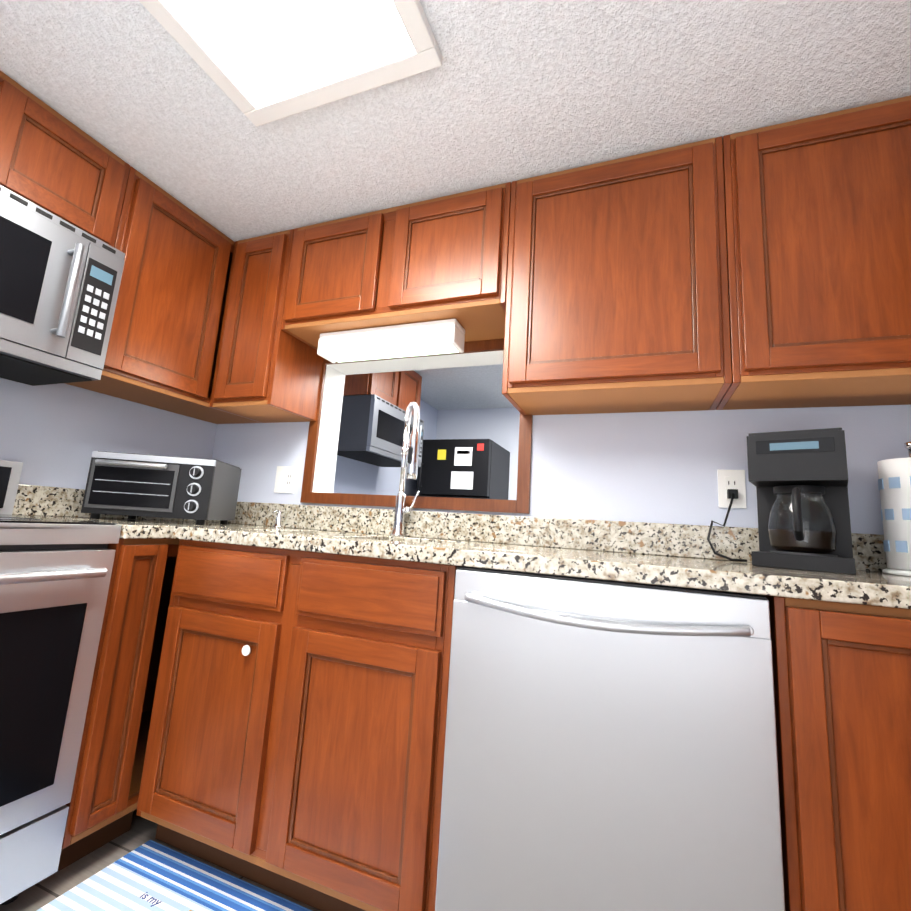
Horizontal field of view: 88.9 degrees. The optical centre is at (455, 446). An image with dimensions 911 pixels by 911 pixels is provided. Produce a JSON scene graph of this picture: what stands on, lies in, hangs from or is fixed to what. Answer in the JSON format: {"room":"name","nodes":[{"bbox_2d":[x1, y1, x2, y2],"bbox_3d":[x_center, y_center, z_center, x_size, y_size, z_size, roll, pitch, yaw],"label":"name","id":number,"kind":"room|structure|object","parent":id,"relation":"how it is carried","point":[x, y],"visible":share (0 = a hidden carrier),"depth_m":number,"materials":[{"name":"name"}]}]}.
{"room":"kitchen","nodes":[
{"label":"kitchen","id":0,"kind":"room"},
{"bbox_2d":[0,809,319,910],"bbox_3d":[-0.063,1.157,0.884,3.320,0.050,6.900,0,-10,21],"label":"floor","id":1,"kind":"structure","parent":0,"point":[39,895],"depth_m":1.25,"materials":[{"name":"ceramic tile"},{"name":"grout"}]},
{"bbox_2d":[0,460,121,904],"bbox_3d":[-1.348,0.519,0.992,0.631,1.085,0.758,0,-10,21],"label":"range","id":2,"kind":"object","parent":1,"relation":"on","point":[55,575],"visible":1,"depth_m":1.13,"materials":[{"name":"grey metal"}]},
{"bbox_2d":[36,538,179,883],"bbox_3d":[-1.099,0.759,1.684,0.600,0.874,0.767,0,-10,21],"label":"base cabinet","id":3,"kind":"object","parent":1,"relation":"on","point":[102,804],"visible":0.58,"depth_m":1.30,"materials":[{"name":"brown wood"}]},
{"bbox_2d":[37,840,311,910],"bbox_3d":[-0.624,1.110,0.987,0.780,0.007,0.510,0,-10,21],"label":"mat","id":4,"kind":"object","parent":1,"relation":"on","point":[170,879],"visible":1,"depth_m":1.19,"materials":[{"name":"blue fabric"}]},
{"bbox_2d":[140,892,160,906],"bbox_3d":[-0.758,1.125,1.152,0.061,0.001,0.022,-1,-11,27],"label":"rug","id":5,"kind":"object","parent":4,"relation":"on","point":[147,895],"visible":1,"depth_m":1.15,"materials":[{"name":"fabric"}]},
{"bbox_2d":[136,539,464,910],"bbox_3d":[-0.357,0.769,1.472,0.928,0.874,0.622,0,-10,21],"label":"base cabinet","id":6,"kind":"object","parent":1,"relation":"on","point":[295,748],"visible":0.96,"depth_m":1.17,"materials":[{"name":"brown wood"}]},
{"bbox_2d":[416,439,509,499],"bbox_3d":[0.047,0.831,4.158,0.650,1.700,0.727,0,-10,21],"label":"refrigerator","id":7,"kind":"object","parent":1,"relation":"on","point":[466,468],"visible":0.42,"depth_m":3.98,"materials":[{"name":"black metal"}]},
{"bbox_2d":[435,567,784,910],"bbox_3d":[0.364,0.761,1.156,0.630,0.873,0.637,0,-10,21],"label":"dishwasher","id":8,"kind":"object","parent":1,"relation":"on","point":[610,745],"visible":1,"depth_m":0.91,"materials":[{"name":"grey metal"}]},
{"bbox_2d":[762,595,910,910],"bbox_3d":[0.820,0.765,1.017,0.300,0.874,0.615,0,-10,21],"label":"base cabinet","id":9,"kind":"object","parent":1,"relation":"on","point":[842,682],"visible":0.65,"depth_m":0.80,"materials":[{"name":"brown wood"}]},
{"bbox_3d":[1.154,0.718,0.622,0.645,0.874,1.115,0,-10,21],"label":"base cabinet","id":10,"kind":"object","parent":1,"relation":"on","visible":0},
{"bbox_2d":[12,484,171,538],"bbox_3d":[-1.178,0.202,1.477,0.611,0.140,0.132,0,-10,21],"label":"countertop","id":11,"kind":"structure","parent":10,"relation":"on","point":[31,500],"depth_m":1.60,"materials":[{"name":"beige stone"}]},
{"bbox_2d":[168,501,910,608],"bbox_3d":[0.125,0.265,1.375,3.114,0.140,0.637,0,-10,21],"label":"countertop","id":12,"kind":"structure","parent":10,"relation":"on","point":[677,555],"depth_m":1.35,"materials":[{"name":"beige stone"}]},
{"bbox_2d":[81,451,241,524],"bbox_3d":[-1.092,0.165,1.752,0.410,0.237,0.333,5,-10,-6],"label":"toaster oven","id":13,"kind":"object","parent":12,"relation":"on","point":[200,491],"visible":1,"depth_m":1.63,"materials":[{"name":"black metal"}]},
{"bbox_2d":[272,510,282,527],"bbox_3d":[-0.749,0.303,1.943,0.044,0.070,0.068,0,-10,21],"label":"soap dispenser pump","id":14,"kind":"object","parent":12,"relation":"on","point":[277,524],"visible":0.98,"depth_m":1.94,"materials":[{"name":"silver metal"}]},
{"bbox_2d":[390,402,419,536],"bbox_3d":[-0.188,0.082,1.786,0.121,0.522,0.122,0,-10,21],"label":"faucet","id":15,"kind":"object","parent":12,"relation":"on","point":[411,452],"visible":1,"depth_m":1.78,"materials":[{"name":"silver metal"}]},
{"bbox_2d":[747,428,855,573],"bbox_3d":[0.909,0.146,1.226,0.200,0.343,0.278,-4,-12,39],"label":"coffee maker","id":16,"kind":"object","parent":12,"relation":"on","point":[798,479],"visible":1,"depth_m":1.16,"materials":[{"name":"black plastic"}]},
{"bbox_2d":[877,442,910,575],"bbox_3d":[1.185,0.156,1.191,0.156,0.344,0.156,0,-10,21],"label":"paper towel holder","id":17,"kind":"object","parent":12,"relation":"on","point":[894,482],"visible":1,"depth_m":1.18,"materials":[{"name":"paper"},{"name":"chrome metal"}]},
{"bbox_2d":[0,378,437,495],"bbox_3d":[-1.496,0.081,1.653,0.100,2.150,6.900,0,-10,21],"label":"wall","id":18,"kind":"structure","parent":0,"point":[54,435],"depth_m":1.78,"materials":[{"name":"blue paint"}]},
{"bbox_2d":[0,71,129,246],"bbox_3d":[-1.414,-0.886,1.306,0.300,0.348,0.760,0,-10,21],"label":"upper cabinet","id":19,"kind":"object","parent":18,"relation":"attached to","point":[53,161],"visible":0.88,"depth_m":1.42,"materials":[{"name":"brown wood"}]},
{"bbox_2d":[0,185,124,385],"bbox_3d":[-1.389,-0.492,1.219,0.403,0.444,0.758,0,-10,21],"label":"microwave","id":20,"kind":"object","parent":19,"relation":"attached to","point":[60,279],"visible":1,"depth_m":1.36,"materials":[{"name":"grey metal"}]},
{"bbox_2d":[65,166,259,423],"bbox_3d":[-1.155,-0.550,1.967,0.300,0.758,0.753,0,-10,21],"label":"upper cabinet","id":21,"kind":"object","parent":18,"relation":"attached to","point":[163,346],"visible":0.62,"depth_m":1.76,"materials":[{"name":"brown wood"}]},
{"bbox_2d":[343,370,421,414],"bbox_3d":[-0.560,-0.456,3.453,0.320,0.373,0.760,0,-10,21],"label":"upper cabinet","id":22,"kind":"object","parent":18,"relation":"attached to","point":[401,389],"visible":0.48,"depth_m":3.29,"materials":[{"name":"brown wood"}]},
{"bbox_2d":[337,394,423,466],"bbox_3d":[-0.539,-0.084,3.373,0.415,0.374,0.760,0,-10,21],"label":"microwave","id":23,"kind":"object","parent":22,"relation":"attached to","point":[371,429],"visible":0.6,"depth_m":3.06,"materials":[{"name":"grey metal"}]},
{"bbox_2d":[0,0,910,409],"bbox_3d":[0.071,-1.008,1.252,3.320,0.050,6.900,0,-10,21],"label":"ceiling","id":24,"kind":"structure","parent":0,"point":[510,90],"depth_m":1.30,"materials":[{"name":"white paint"}]},
{"bbox_2d":[139,0,441,126],"bbox_3d":[-0.537,-1.091,0.741,0.613,0.030,1.218,0,-10,21],"label":"recessed light","id":25,"kind":"object","parent":24,"relation":"in","point":[260,62],"visible":0.98,"depth_m":1.16,"materials":[{"name":"white plastic"}]},
{"bbox_2d":[436,407,519,499],"bbox_3d":[1.221,0.679,4.185,3.120,2.150,0.100,0,-10,21],"label":"wall","id":26,"kind":"structure","parent":0,"point":[499,426],"depth_m":4.65,"materials":[{"name":"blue paint"}]},
{"bbox_2d":[212,405,910,534],"bbox_3d":[0.275,0.209,1.760,3.120,2.150,0.150,0,-10,21],"label":"wall","id":27,"kind":"structure","parent":0,"point":[655,467],"depth_m":1.56,"materials":[{"name":"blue paint"}]},
{"bbox_2d":[209,229,323,422],"bbox_3d":[-0.802,-0.512,2.061,0.325,0.758,0.315,0,-10,21],"label":"upper cabinet","id":28,"kind":"object","parent":27,"relation":"attached to","point":[268,369],"visible":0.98,"depth_m":1.92,"materials":[{"name":"brown wood"}]},
{"bbox_2d":[274,466,296,492],"bbox_3d":[-0.767,0.149,2.090,0.110,0.120,0.009,0,-10,21],"label":"outlet","id":29,"kind":"object","parent":27,"relation":"attached to","point":[285,479],"visible":1,"depth_m":2.09,"materials":[{"name":"white plastic"}]},
{"bbox_2d":[281,182,510,349],"bbox_3d":[-0.206,-0.667,1.859,0.929,0.448,0.315,0,-10,21],"label":"upper cabinet","id":30,"kind":"object","parent":27,"relation":"attached to","point":[441,258],"visible":0.92,"depth_m":1.70,"materials":[{"name":"brown wood"}]},
{"bbox_2d":[317,319,464,362],"bbox_3d":[-0.259,-0.404,1.803,0.590,0.092,0.110,0,-10,21],"label":"under-cabinet light","id":31,"kind":"object","parent":30,"relation":"attached to","point":[446,336],"visible":1,"depth_m":1.75,"materials":[{"name":"white plastic"}]},
{"bbox_2d":[300,339,532,513],"bbox_3d":[-0.159,-0.077,1.973,1.008,0.678,0.169,0,-10,21],"label":"window","id":32,"kind":"structure","parent":27,"relation":"in","point":[320,460],"depth_m":2.00,"materials":[{"name":"white paint"}]},
{"bbox_2d":[502,136,731,414],"bbox_3d":[0.516,-0.518,1.548,0.638,0.758,0.315,0,-10,21],"label":"upper cabinet","id":33,"kind":"object","parent":27,"relation":"attached to","point":[617,298],"visible":1,"depth_m":1.40,"materials":[{"name":"brown wood"}]},
{"bbox_2d":[717,470,745,508],"bbox_3d":[0.867,0.133,1.456,0.075,0.120,0.008,0,-10,21],"label":"electrical outlet","id":34,"kind":"object","parent":27,"relation":"attached to","point":[731,479],"visible":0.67,"depth_m":1.46,"materials":[{"name":"white plastic"}]},
{"bbox_2d":[707,489,746,561],"bbox_3d":[0.817,0.235,1.408,0.099,0.215,0.079,0,-10,21],"label":"cord","id":35,"kind":"object","parent":34,"relation":"attached to","point":[732,494],"visible":1,"depth_m":1.41,"materials":[{"name":"black plastic"}]},
{"bbox_2d":[716,95,910,409],"bbox_3d":[1.130,-0.520,1.308,0.676,0.758,0.315,0,-10,21],"label":"upper cabinet","id":36,"kind":"object","parent":27,"relation":"attached to","point":[818,223],"visible":0.9,"depth_m":1.22,"materials":[{"name":"brown wood"}]}
]}

